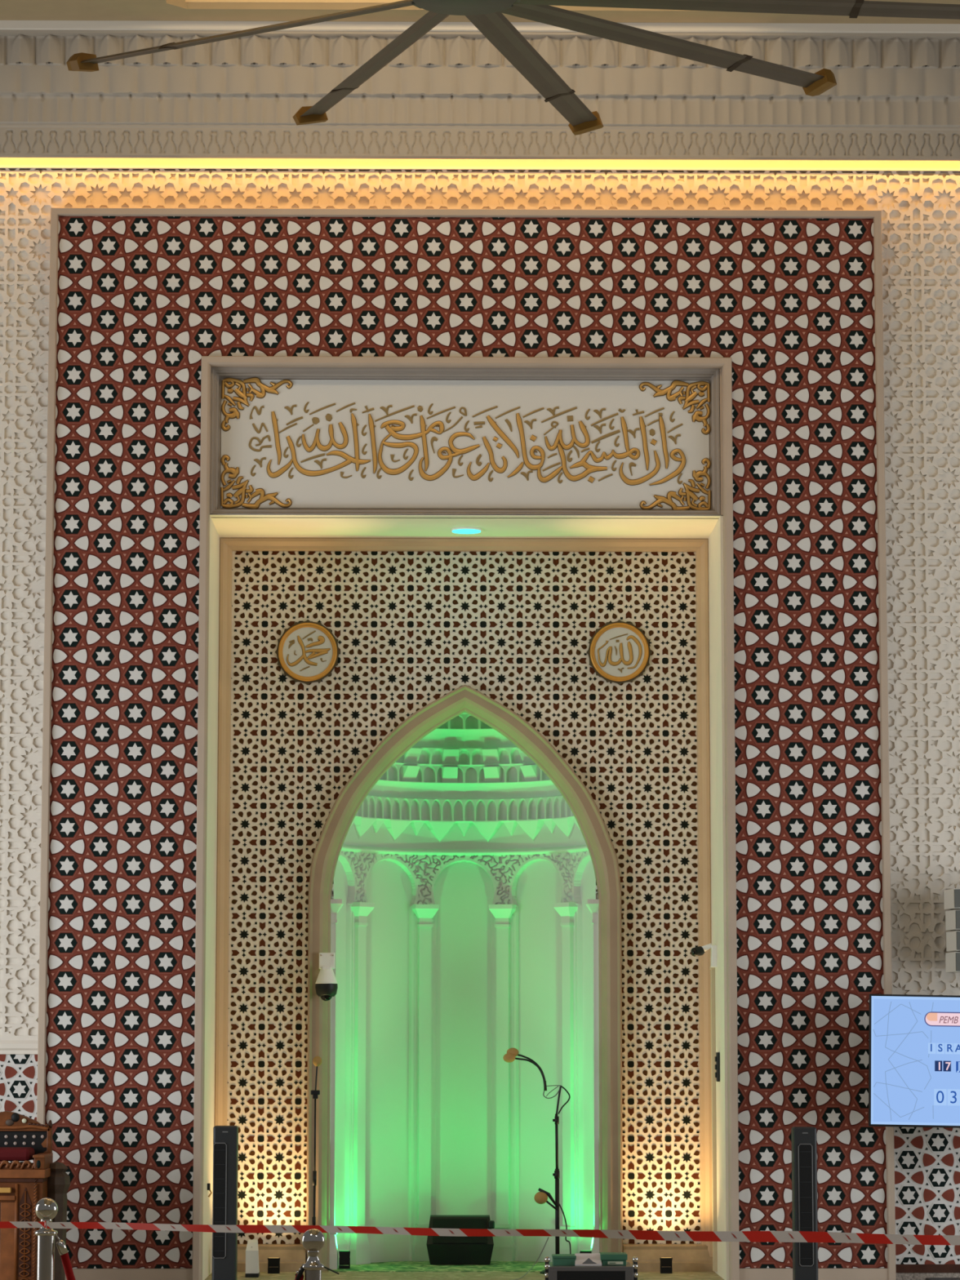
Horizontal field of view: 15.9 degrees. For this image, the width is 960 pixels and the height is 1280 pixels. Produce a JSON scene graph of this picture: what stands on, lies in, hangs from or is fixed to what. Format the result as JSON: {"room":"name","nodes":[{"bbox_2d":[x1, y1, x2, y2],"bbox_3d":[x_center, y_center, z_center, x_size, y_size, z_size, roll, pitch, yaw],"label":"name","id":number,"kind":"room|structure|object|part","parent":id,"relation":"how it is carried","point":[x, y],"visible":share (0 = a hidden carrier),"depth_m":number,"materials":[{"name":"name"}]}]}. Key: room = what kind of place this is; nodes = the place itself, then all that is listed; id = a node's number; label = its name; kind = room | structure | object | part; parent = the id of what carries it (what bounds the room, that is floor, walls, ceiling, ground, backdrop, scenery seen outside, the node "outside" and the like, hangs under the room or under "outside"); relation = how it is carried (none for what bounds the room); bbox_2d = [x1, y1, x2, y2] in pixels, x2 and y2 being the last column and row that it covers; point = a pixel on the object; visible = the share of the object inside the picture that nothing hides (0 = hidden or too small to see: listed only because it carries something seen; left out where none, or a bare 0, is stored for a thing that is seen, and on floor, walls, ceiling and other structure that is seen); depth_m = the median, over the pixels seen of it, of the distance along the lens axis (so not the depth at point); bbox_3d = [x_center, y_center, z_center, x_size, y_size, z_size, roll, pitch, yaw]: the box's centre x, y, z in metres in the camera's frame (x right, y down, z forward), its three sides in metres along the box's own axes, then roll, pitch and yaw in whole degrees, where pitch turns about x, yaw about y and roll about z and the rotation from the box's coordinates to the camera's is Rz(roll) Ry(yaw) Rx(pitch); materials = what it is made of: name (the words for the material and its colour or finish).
{"room":"mosque","nodes":[
{"label":"mosque","id":0,"kind":"room"},
{"bbox_2d":[226,551,700,1262],"bbox_3d":[-0.127,2.052,27.035,3.882,5.742,0.004,0,-7,-1],"label":"wall","id":1,"kind":"structure","parent":0,"point":[411,629],"depth_m":27.17,"materials":[{"name":"beige"}]},
{"bbox_2d":[275,619,340,684],"bbox_3d":[-1.366,0.095,27.235,0.522,0.522,0.036,0,-7,-1],"label":"round plaque","id":2,"kind":"object","parent":1,"relation":"attached to","point":[308,651],"visible":1,"depth_m":27.23,"materials":[{"name":"brown"}]},
{"bbox_2d":[331,711,597,1262],"bbox_3d":[-0.127,2.501,27.668,2.193,5.000,1.100,0,-7,-1],"label":"wall niche","id":3,"kind":"object","parent":1,"relation":"in","point":[464,822],"visible":0.66,"depth_m":27.99,"materials":[{"name":"white paint"}]},
{"bbox_2d":[349,902,374,1264],"bbox_3d":[-0.957,3.555,27.586,0.115,2.885,0.200,-5,-8,35],"label":"column","id":4,"kind":"structure","parent":3,"relation":"attached to","point":[360,1249],"depth_m":27.56,"materials":[{"name":"white paint"}]},
{"bbox_2d":[412,904,439,1261],"bbox_3d":[-0.449,3.600,27.962,0.200,2.885,0.115,2,-7,-19],"label":"column","id":5,"kind":"structure","parent":3,"relation":"attached to","point":[424,913],"depth_m":27.97,"materials":[{"name":"white paint"}]},
{"bbox_2d":[488,904,515,1261],"bbox_3d":[0.184,3.601,27.969,0.200,2.885,0.115,-2,-7,17],"label":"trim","id":6,"kind":"structure","parent":3,"relation":"attached to","point":[504,1248],"depth_m":27.97,"materials":[{"name":"white paint"}]},
{"bbox_2d":[553,902,577,1253],"bbox_3d":[0.701,3.558,27.605,0.115,2.885,0.200,5,-8,-36],"label":"column","id":7,"kind":"structure","parent":3,"relation":"attached to","point":[566,910],"depth_m":27.59,"materials":[{"name":"white paint"}]},
{"bbox_2d":[237,1243,714,1271],"bbox_3d":[-0.127,4.792,26.639,3.882,0.206,0.145,0,-7,-1],"label":"baseboard","id":8,"kind":"structure","parent":1,"relation":"attached to","point":[686,1257],"depth_m":26.62,"materials":[{"name":"stone"}]},
{"bbox_2d":[586,619,652,684],"bbox_3d":[1.107,0.096,27.265,0.522,0.522,0.036,0,-7,-1],"label":"round plaque","id":9,"kind":"object","parent":1,"relation":"attached to","point":[619,651],"visible":1,"depth_m":27.26,"materials":[{"name":"brown"}]},
{"bbox_2d":[204,1270,724,1279],"bbox_3d":[0.115,3.079,10.866,18.000,0.100,34.700,0,-7,-1],"label":"floor","id":10,"kind":"structure","parent":0,"point":[326,1275],"depth_m":26.12,"materials":[{"name":"carpet"}]},
{"bbox_2d":[0,1111,70,1279],"bbox_3d":[-3.351,4.030,24.549,0.827,1.308,0.680,0,-7,-1],"label":"pulpit","id":11,"kind":"object","parent":10,"relation":"on","point":[24,1139],"visible":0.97,"depth_m":24.29,"materials":[{"name":"brown wood"}]},
{"bbox_3d":[-3.377,4.264,24.225,0.212,0.585,0.008,0,-7,-1],"label":"door","id":12,"kind":"part","parent":11,"relation":"part of","materials":[{"name":"brown wood"}]},
{"bbox_3d":[-3.430,3.911,24.245,0.294,0.089,0.050,0,-7,-1],"label":"brass plate","id":13,"kind":"part","parent":11,"relation":"part of","materials":[{"name":"gold metal"}]},
{"bbox_3d":[-3.422,3.721,24.348,0.680,0.064,0.070,0,-7,-1],"label":"carved rail","id":14,"kind":"part","parent":11,"relation":"part of","materials":[{"name":"brown wood"}]},
{"bbox_2d":[0,1146,35,1161],"bbox_3d":[-3.482,3.679,24.569,0.564,0.093,0.300,0,-7,-1],"label":"seat cushion","id":15,"kind":"object","parent":11,"relation":"on","point":[6,1153],"depth_m":24.43,"materials":[{"name":"red fabric"}]},
{"bbox_3d":[-3.212,4.257,24.224,0.086,0.781,0.015,0,-7,-1],"label":"pierced panel","id":16,"kind":"part","parent":11,"relation":"part of","materials":[{"name":"brown wood"}]},
{"bbox_3d":[-3.125,3.724,24.542,0.086,0.101,0.510,0,-7,-1],"label":"armrest","id":17,"kind":"part","parent":11,"relation":"part of","materials":[{"name":"brown wood"}]},
{"bbox_3d":[-3.126,3.594,24.774,0.081,0.260,0.080,0,-7,-1],"label":"post","id":18,"kind":"part","parent":11,"relation":"part of","materials":[{"name":"brown wood"}]},
{"bbox_2d":[34,1197,60,1279],"bbox_3d":[-2.216,3.330,17.505,0.320,0.961,0.320,0,-7,-1],"label":"stanchion","id":19,"kind":"object","parent":10,"relation":"on","point":[46,1209],"visible":1,"depth_m":17.50,"materials":[{"name":"silver metal"}]},
{"bbox_2d":[0,1221,44,1228],"bbox_3d":[-2.923,2.953,17.360,1.435,0.052,0.014,1,-7,-10],"label":"barrier tape","id":20,"kind":"object","parent":19,"relation":"attached to","point":[3,1224],"visible":1,"depth_m":17.47,"materials":[{"name":"white plastic"}]},
{"bbox_3d":[-2.216,3.408,17.496,0.088,0.745,0.088,0,-7,-1],"label":"post","id":21,"kind":"part","parent":19,"relation":"part of","materials":[{"name":"silver metal"}]},
{"bbox_2d":[56,1239,75,1279],"bbox_3d":[-1.996,3.398,17.847,0.067,0.596,0.795,-3,-7,22],"label":"rope","id":22,"kind":"object","parent":19,"relation":"hanging from","point":[60,1244],"visible":1,"depth_m":17.54,"materials":[{"name":"red fabric"}]},
{"bbox_2d":[46,1222,959,1244],"bbox_3d":[0.785,2.990,17.225,6.004,0.112,0.028,-1,-7,5],"label":"barrier tape","id":23,"kind":"object","parent":19,"relation":"attached to","point":[698,1236],"visible":1,"depth_m":17.25,"materials":[{"name":"red plastic"}]},
{"bbox_2d":[212,1125,238,1279],"bbox_3d":[-1.822,4.062,24.553,0.320,1.165,0.320,0,-7,-1],"label":"speaker","id":24,"kind":"object","parent":10,"relation":"on","point":[225,1138],"visible":1,"depth_m":24.48},
{"bbox_2d":[212,1142,226,1258],"bbox_3d":[-1.856,3.995,24.476,0.097,0.816,0.007,0,-7,-1],"label":"grille","id":25,"kind":"object","parent":24,"relation":"attached to","point":[220,1149],"depth_m":24.48,"materials":[{"name":"grey metal"}]},
{"bbox_2d":[244,1240,259,1277],"bbox_3d":[-1.722,4.680,25.997,0.100,0.276,0.170,0,-7,-1],"label":"air purifier","id":26,"kind":"object","parent":10,"relation":"on","point":[252,1269],"visible":1,"depth_m":25.92,"materials":[{"name":"white plastic"}]},
{"bbox_2d":[267,1257,279,1273],"bbox_3d":[-1.583,4.804,26.374,0.094,0.120,0.093,0,-7,-1],"label":"floodlight","id":27,"kind":"object","parent":10,"relation":"on","point":[273,1264],"visible":1,"depth_m":26.34,"materials":[{"name":"black"}]},
{"bbox_2d":[302,1228,324,1279],"bbox_3d":[-0.704,2.966,14.444,0.320,0.966,0.320,0,-7,-1],"label":"stanchion","id":28,"kind":"object","parent":10,"relation":"on","point":[313,1240],"visible":1,"depth_m":14.46,"materials":[{"name":"silver metal"}]},
{"bbox_2d":[294,1263,304,1279],"bbox_3d":[-0.850,2.805,14.665,0.067,0.303,0.477,4,-8,-28],"label":"rope","id":29,"kind":"object","parent":28,"relation":"hanging from","point":[299,1276],"visible":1,"depth_m":14.47,"materials":[{"name":"red fabric"}]},
{"bbox_3d":[-0.704,3.034,14.436,0.070,0.768,0.070,0,-7,-1],"label":"post","id":30,"kind":"part","parent":28,"relation":"part of","materials":[{"name":"silver metal"}]},
{"bbox_2d":[294,1056,339,1275],"bbox_3d":[-1.236,4.014,26.264,0.333,1.650,0.348,0,-7,-1],"label":"microphone stand","id":31,"kind":"object","parent":10,"relation":"on","point":[317,1060],"visible":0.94,"depth_m":26.26,"materials":[{"name":"black metal"}]},
{"bbox_2d":[328,1261,545,1271],"bbox_3d":[-0.126,4.961,27.211,2.140,0.006,1.370,0,-7,-1],"label":"carpet","id":32,"kind":"structure","parent":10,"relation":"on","point":[393,1266],"depth_m":27.00,"materials":[{"name":"green carpet"}]},
{"bbox_2d":[338,1250,350,1268],"bbox_3d":[-1.060,4.849,26.860,0.088,0.144,0.095,0,-7,-1],"label":"floodlight","id":33,"kind":"object","parent":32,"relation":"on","point":[344,1255],"visible":1,"depth_m":26.82,"materials":[{"name":"black"}]},
{"bbox_2d":[426,1215,494,1264],"bbox_3d":[-0.156,4.791,27.455,0.543,0.380,0.384,0,-7,-1],"label":"stage monitor","id":34,"kind":"object","parent":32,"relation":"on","point":[442,1250],"visible":0.97,"depth_m":27.28,"materials":[{"name":"black plastic"}]},
{"bbox_2d":[432,1218,487,1243],"bbox_3d":[-0.158,4.704,27.337,0.435,0.185,0.129,0,-7,-1],"label":"grille","id":35,"kind":"object","parent":34,"relation":"attached to","point":[437,1223],"depth_m":27.35,"materials":[{"name":"black"}]},
{"bbox_3d":[0.092,4.663,27.395,0.048,0.060,0.100,0,-7,-1],"label":"handle","id":36,"kind":"part","parent":34,"relation":"part of","materials":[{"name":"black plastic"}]},
{"bbox_2d":[579,1250,591,1253],"bbox_3d":[0.827,4.853,26.882,0.088,0.144,0.095,0,-7,-1],"label":"floodlight","id":37,"kind":"object","parent":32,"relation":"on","point":[580,1251],"visible":0.15,"depth_m":26.85,"materials":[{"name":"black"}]},
{"bbox_2d":[512,1236,548,1279],"bbox_3d":[0.342,4.672,25.924,0.075,0.283,0.910,-2,-7,20],"label":"cable","id":38,"kind":"object","parent":10,"relation":"on","point":[548,1237],"visible":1,"depth_m":26.25,"materials":[{"name":"grey plastic"}]},
{"bbox_2d":[502,1048,571,1274],"bbox_3d":[0.454,4.010,26.469,0.553,1.720,0.270,0,-7,-1],"label":"microphone stand","id":39,"kind":"object","parent":10,"relation":"on","point":[541,1197],"visible":0.92,"depth_m":26.46,"materials":[{"name":"black metal"}]},
{"bbox_2d":[544,1256,638,1279],"bbox_3d":[0.726,4.250,22.726,0.615,0.365,0.524,0,-7,-1],"label":"flight case","id":40,"kind":"object","parent":10,"relation":"on","point":[628,1272],"visible":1,"depth_m":22.48,"materials":[{"name":"black plastic"}]},
{"bbox_2d":[551,1253,576,1265],"bbox_3d":[0.555,4.098,22.704,0.155,0.062,0.210,0,-7,-1],"label":"storage box","id":41,"kind":"object","parent":40,"relation":"on","point":[557,1259],"visible":1,"depth_m":22.60,"materials":[{"name":"green"}]},
{"bbox_3d":[0.555,4.075,22.706,0.155,0.016,0.210,0,-7,-1],"label":"lid","id":42,"kind":"part","parent":41,"relation":"part of","materials":[{"name":"green plastic"}]},
{"bbox_2d":[574,1253,601,1266],"bbox_3d":[0.712,4.088,22.675,0.175,0.074,0.223,0,-7,-1],"label":"stand","id":43,"kind":"object","parent":40,"relation":"on","point":[582,1259],"visible":1,"depth_m":22.61,"materials":[{"name":"grey"}]},
{"bbox_3d":[0.727,4.248,22.478,0.447,0.229,0.027,0,-7,-1],"label":"panel","id":44,"kind":"part","parent":40,"relation":"part of","materials":[{"name":"black plastic"}]},
{"bbox_2d":[599,1252,627,1265],"bbox_3d":[0.881,4.093,22.706,0.176,0.074,0.215,0,-7,-1],"label":"storage box","id":45,"kind":"object","parent":40,"relation":"on","point":[606,1258],"visible":1,"depth_m":22.60,"materials":[{"name":"green plastic"}]},
{"bbox_3d":[0.881,4.075,22.708,0.176,0.038,0.215,0,-7,-1],"label":"lid","id":46,"kind":"part","parent":45,"relation":"part of","materials":[{"name":"green plastic"}]},
{"bbox_2d":[659,1257,672,1273],"bbox_3d":[1.432,4.809,26.409,0.094,0.120,0.093,0,-7,-1],"label":"floodlight","id":47,"kind":"object","parent":10,"relation":"on","point":[665,1263],"visible":1,"depth_m":26.37,"materials":[{"name":"black metal"}]},
{"bbox_2d":[791,1126,817,1279],"bbox_3d":[2.327,4.073,24.601,0.320,1.157,0.320,0,-7,-1],"label":"speaker","id":48,"kind":"object","parent":10,"relation":"on","point":[803,1139],"visible":1,"depth_m":24.53},
{"bbox_2d":[798,1143,813,1266],"bbox_3d":[2.328,4.035,24.521,0.104,0.866,0.007,0,-7,-1],"label":"grille","id":49,"kind":"object","parent":48,"relation":"attached to","point":[806,1151],"depth_m":24.52,"materials":[{"name":"grey metal"}]},
{"bbox_2d":[868,994,959,1279],"bbox_3d":[3.666,3.644,25.040,1.668,2.113,0.500,0,-7,-1],"label":"television","id":50,"kind":"object","parent":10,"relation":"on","point":[914,1040],"visible":1,"depth_m":25.05,"materials":[{"name":"black plastic"}]},
{"bbox_2d":[44,216,888,1279],"bbox_3d":[-0.111,0.804,26.520,6.351,8.100,1.320,0,-7,-1],"label":"wall","id":51,"kind":"structure","parent":0,"point":[141,300],"depth_m":26.04,"materials":[{"name":"red tile"}]},
{"bbox_2d":[207,1183,212,1197],"bbox_3d":[-2.041,4.154,25.916,0.040,0.104,0.046,0,-7,-1],"label":"wall hook","id":52,"kind":"object","parent":51,"relation":"attached to","point":[208,1184],"visible":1,"depth_m":25.90,"materials":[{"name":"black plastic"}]},
{"bbox_3d":[-2.049,4.128,25.922,0.024,0.050,0.040,0,-7,-1],"label":"plate","id":53,"kind":"part","parent":52,"relation":"part of","materials":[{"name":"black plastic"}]},
{"bbox_2d":[315,952,337,1000],"bbox_3d":[-1.197,2.628,26.798,0.176,0.378,0.203,0,-7,-1],"label":"dome camera","id":54,"kind":"object","parent":51,"relation":"attached to","point":[326,984],"visible":1,"depth_m":26.73,"materials":[{"name":"white plastic"}]},
{"bbox_2d":[329,898,343,1269],"bbox_3d":[-1.145,3.489,27.021,0.122,2.885,0.204,0,-7,-1],"label":"column","id":55,"kind":"structure","parent":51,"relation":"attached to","point":[336,904],"depth_m":26.96,"materials":[{"name":"white paint"}]},
{"bbox_2d":[214,537,712,1257],"bbox_3d":[-0.127,2.046,26.987,3.882,5.742,0.100,0,-7,-1],"label":"trim","id":56,"kind":"structure","parent":51,"relation":"attached to","point":[227,545],"depth_m":27.13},
{"bbox_2d":[306,684,622,1271],"bbox_3d":[-0.120,2.636,27.000,2.458,4.574,0.255,0,-7,-1],"label":"trim","id":57,"kind":"structure","parent":51,"relation":"attached to","point":[463,699],"depth_m":26.98,"materials":[{"name":"stone"}]},
{"bbox_2d":[209,367,719,519],"bbox_3d":[-0.112,-1.509,26.260,3.882,1.148,0.140,0,-7,-1],"label":"trim","id":58,"kind":"structure","parent":51,"relation":"attached to","point":[218,374],"depth_m":26.26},
{"bbox_2d":[191,355,739,1279],"bbox_3d":[-0.102,1.301,25.847,4.045,6.954,0.160,0,-7,-1],"label":"trim","id":59,"kind":"structure","parent":51,"relation":"attached to","point":[207,362],"depth_m":25.89,"materials":[{"name":"stone"}]},
{"bbox_2d":[220,377,711,510],"bbox_3d":[-0.107,-1.496,26.283,3.752,1.043,0.032,0,-7,-1],"label":"inscription panel","id":60,"kind":"object","parent":51,"relation":"attached to","point":[644,445],"visible":1,"depth_m":26.29,"materials":[{"name":"white"}]},
{"bbox_2d":[36,207,896,1279],"bbox_3d":[-0.105,0.732,25.957,6.371,8.110,0.215,0,-7,-1],"label":"trim","id":61,"kind":"structure","parent":51,"relation":"attached to","point":[55,212],"depth_m":26.10,"materials":[{"name":"stone"}]},
{"bbox_2d":[451,526,481,533],"bbox_3d":[-0.106,-0.855,26.807,0.240,0.022,0.240,0,-7,-1],"label":"recessed light","id":62,"kind":"object","parent":51,"relation":"in","point":[462,530],"visible":1,"depth_m":26.76,"materials":[{"name":"white plastic"}]},
{"bbox_2d":[585,899,599,1253],"bbox_3d":[0.902,3.492,27.045,0.122,2.885,0.204,0,-7,-1],"label":"column","id":63,"kind":"structure","parent":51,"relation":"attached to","point":[592,904],"depth_m":27.01,"materials":[{"name":"white paint"}]},
{"bbox_2d":[690,943,716,967],"bbox_3d":[1.725,2.426,26.427,0.214,0.185,0.124,1,-7,-10],"label":"camera","id":64,"kind":"object","parent":51,"relation":"attached to","point":[697,951],"visible":1,"depth_m":26.39,"materials":[{"name":"white plastic"}]},
{"bbox_3d":[1.753,2.369,26.436,0.099,0.070,0.048,2,-7,-12],"label":"arm","id":65,"kind":"part","parent":64,"relation":"part of","materials":[{"name":"white plastic"}]},
{"bbox_2d":[709,965,717,1271],"bbox_3d":[1.802,3.682,26.469,0.038,2.332,0.080,0,-7,-1],"label":"cable trunking","id":66,"kind":"object","parent":51,"relation":"attached to","point":[712,969],"visible":0.95,"depth_m":26.44,"materials":[{"name":"beige plastic"}]},
{"bbox_2d":[715,1052,719,1081],"bbox_3d":[1.806,3.249,26.132,0.034,0.222,0.100,0,-7,-1],"label":"controller","id":67,"kind":"object","parent":51,"relation":"attached to","point":[717,1054],"visible":1,"depth_m":26.09,"materials":[{"name":"grey plastic"}]},
{"bbox_2d":[0,168,959,1264],"bbox_3d":[-0.057,0.568,26.070,10.400,8.462,0.050,0,-7,-1],"label":"wall","id":68,"kind":"structure","parent":0,"point":[920,210],"depth_m":26.30,"materials":[{"name":"beige paint"}]},
{"bbox_2d":[0,1035,38,1054],"bbox_3d":[-4.272,3.034,25.718,1.971,0.140,0.050,0,-7,-1],"label":"trim","id":69,"kind":"structure","parent":68,"relation":"attached to","point":[9,1045],"depth_m":25.71,"materials":[{"name":"beige paint"}]},
{"bbox_2d":[0,20,959,172],"bbox_3d":[-0.051,-4.102,26.185,10.400,0.963,0.960,0,-7,-1],"label":"trim","id":70,"kind":"structure","parent":68,"relation":"attached to","point":[7,28],"depth_m":25.81,"materials":[{"name":"beige paint"}]},
{"bbox_2d":[0,33,959,158],"bbox_3d":[-0.050,-4.110,25.878,10.395,0.908,0.211,0,-7,-1],"label":"trim","id":71,"kind":"structure","parent":70,"relation":"attached to","point":[458,96],"depth_m":25.90,"materials":[{"name":"beige paint"}]},
{"bbox_2d":[895,1264,959,1279],"bbox_3d":[4.107,4.718,25.623,2.068,0.118,0.060,0,-7,-1],"label":"baseboard","id":72,"kind":"structure","parent":68,"relation":"attached to","point":[904,1272],"depth_m":25.59,"materials":[{"name":"stone"}]},
{"bbox_2d":[943,888,959,972],"bbox_3d":[3.775,2.176,25.636,0.620,0.611,0.560,0,-7,-1],"label":"speaker","id":73,"kind":"object","parent":68,"relation":"attached to","point":[951,896],"visible":1,"depth_m":25.43},
{"bbox_2d":[954,888,959,907],"bbox_3d":[3.788,1.911,25.392,0.560,0.136,0.012,0,-7,-1],"label":"grille","id":74,"kind":"object","parent":73,"relation":"attached to","point":[957,891],"depth_m":25.38,"materials":[{"name":"grey"}]},
{"bbox_2d":[955,910,959,928],"bbox_3d":[3.792,2.066,25.373,0.552,0.136,0.012,0,-7,-1],"label":"grille","id":75,"kind":"object","parent":73,"relation":"attached to","point":[957,912],"depth_m":25.36,"materials":[{"name":"grey metal"}]},
{"bbox_2d":[955,952,959,971],"bbox_3d":[3.790,2.376,25.337,0.556,0.136,0.012,0,-7,-1],"label":"grille","id":76,"kind":"object","parent":73,"relation":"attached to","point":[957,954],"depth_m":25.33,"materials":[{"name":"grey"}]},
{"bbox_2d":[956,931,959,950],"bbox_3d":[3.794,2.221,25.355,0.548,0.136,0.012,0,-7,-1],"label":"grille","id":77,"kind":"object","parent":73,"relation":"attached to","point":[957,932],"depth_m":25.35,"materials":[{"name":"grey"}]},
{"bbox_2d":[0,0,959,23],"bbox_3d":[0.039,-5.724,18.704,10.400,0.500,16.200,0,-7,-1],"label":"ceiling","id":78,"kind":"structure","parent":0,"point":[10,10],"depth_m":25.53,"materials":[{"name":"paint"}]},
{"bbox_2d":[66,0,959,135],"bbox_3d":[0.002,-4.733,20.494,6.190,1.948,5.916,0,-7,-1],"label":"ceiling fan","id":79,"kind":"object","parent":78,"relation":"hanging from","point":[486,15],"visible":1,"depth_m":21.16,"materials":[{"name":"grey"}]},
{"bbox_3d":[-1.123,-3.765,20.980,1.886,0.053,0.190,-4,-8,31],"label":"blade","id":80,"kind":"part","parent":79,"relation":"part of","materials":[{"name":"grey metal"}]},
{"bbox_3d":[-0.537,-3.704,21.501,0.190,0.053,1.938,3,-7,-21],"label":"blade","id":81,"kind":"part","parent":79,"relation":"part of","materials":[{"name":"grey metal"}]},
{"bbox_3d":[0.249,-3.694,21.577,0.190,0.053,2.019,-2,-7,16],"label":"blade","id":82,"kind":"part","parent":79,"relation":"part of","materials":[{"name":"grey metal"}]},
{"bbox_3d":[0.874,-3.743,21.162,1.997,0.053,0.190,6,-9,-39],"label":"blade","id":83,"kind":"part","parent":79,"relation":"part of","materials":[{"name":"grey metal"}]},
{"bbox_3d":[1.211,-3.819,20.521,2.108,0.053,0.190,1,-7,-7],"label":"blade","id":84,"kind":"part","parent":79,"relation":"part of","materials":[{"name":"grey metal"}]},
{"bbox_2d":[0,157,959,168],"bbox_3d":[-0.058,-0.139,26.214,10.400,9.900,0.070,0,-7,-1],"label":"trim","id":85,"kind":"structure","parent":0,"point":[3,161],"depth_m":26.60,"materials":[{"name":"beige paint"}]}
]}

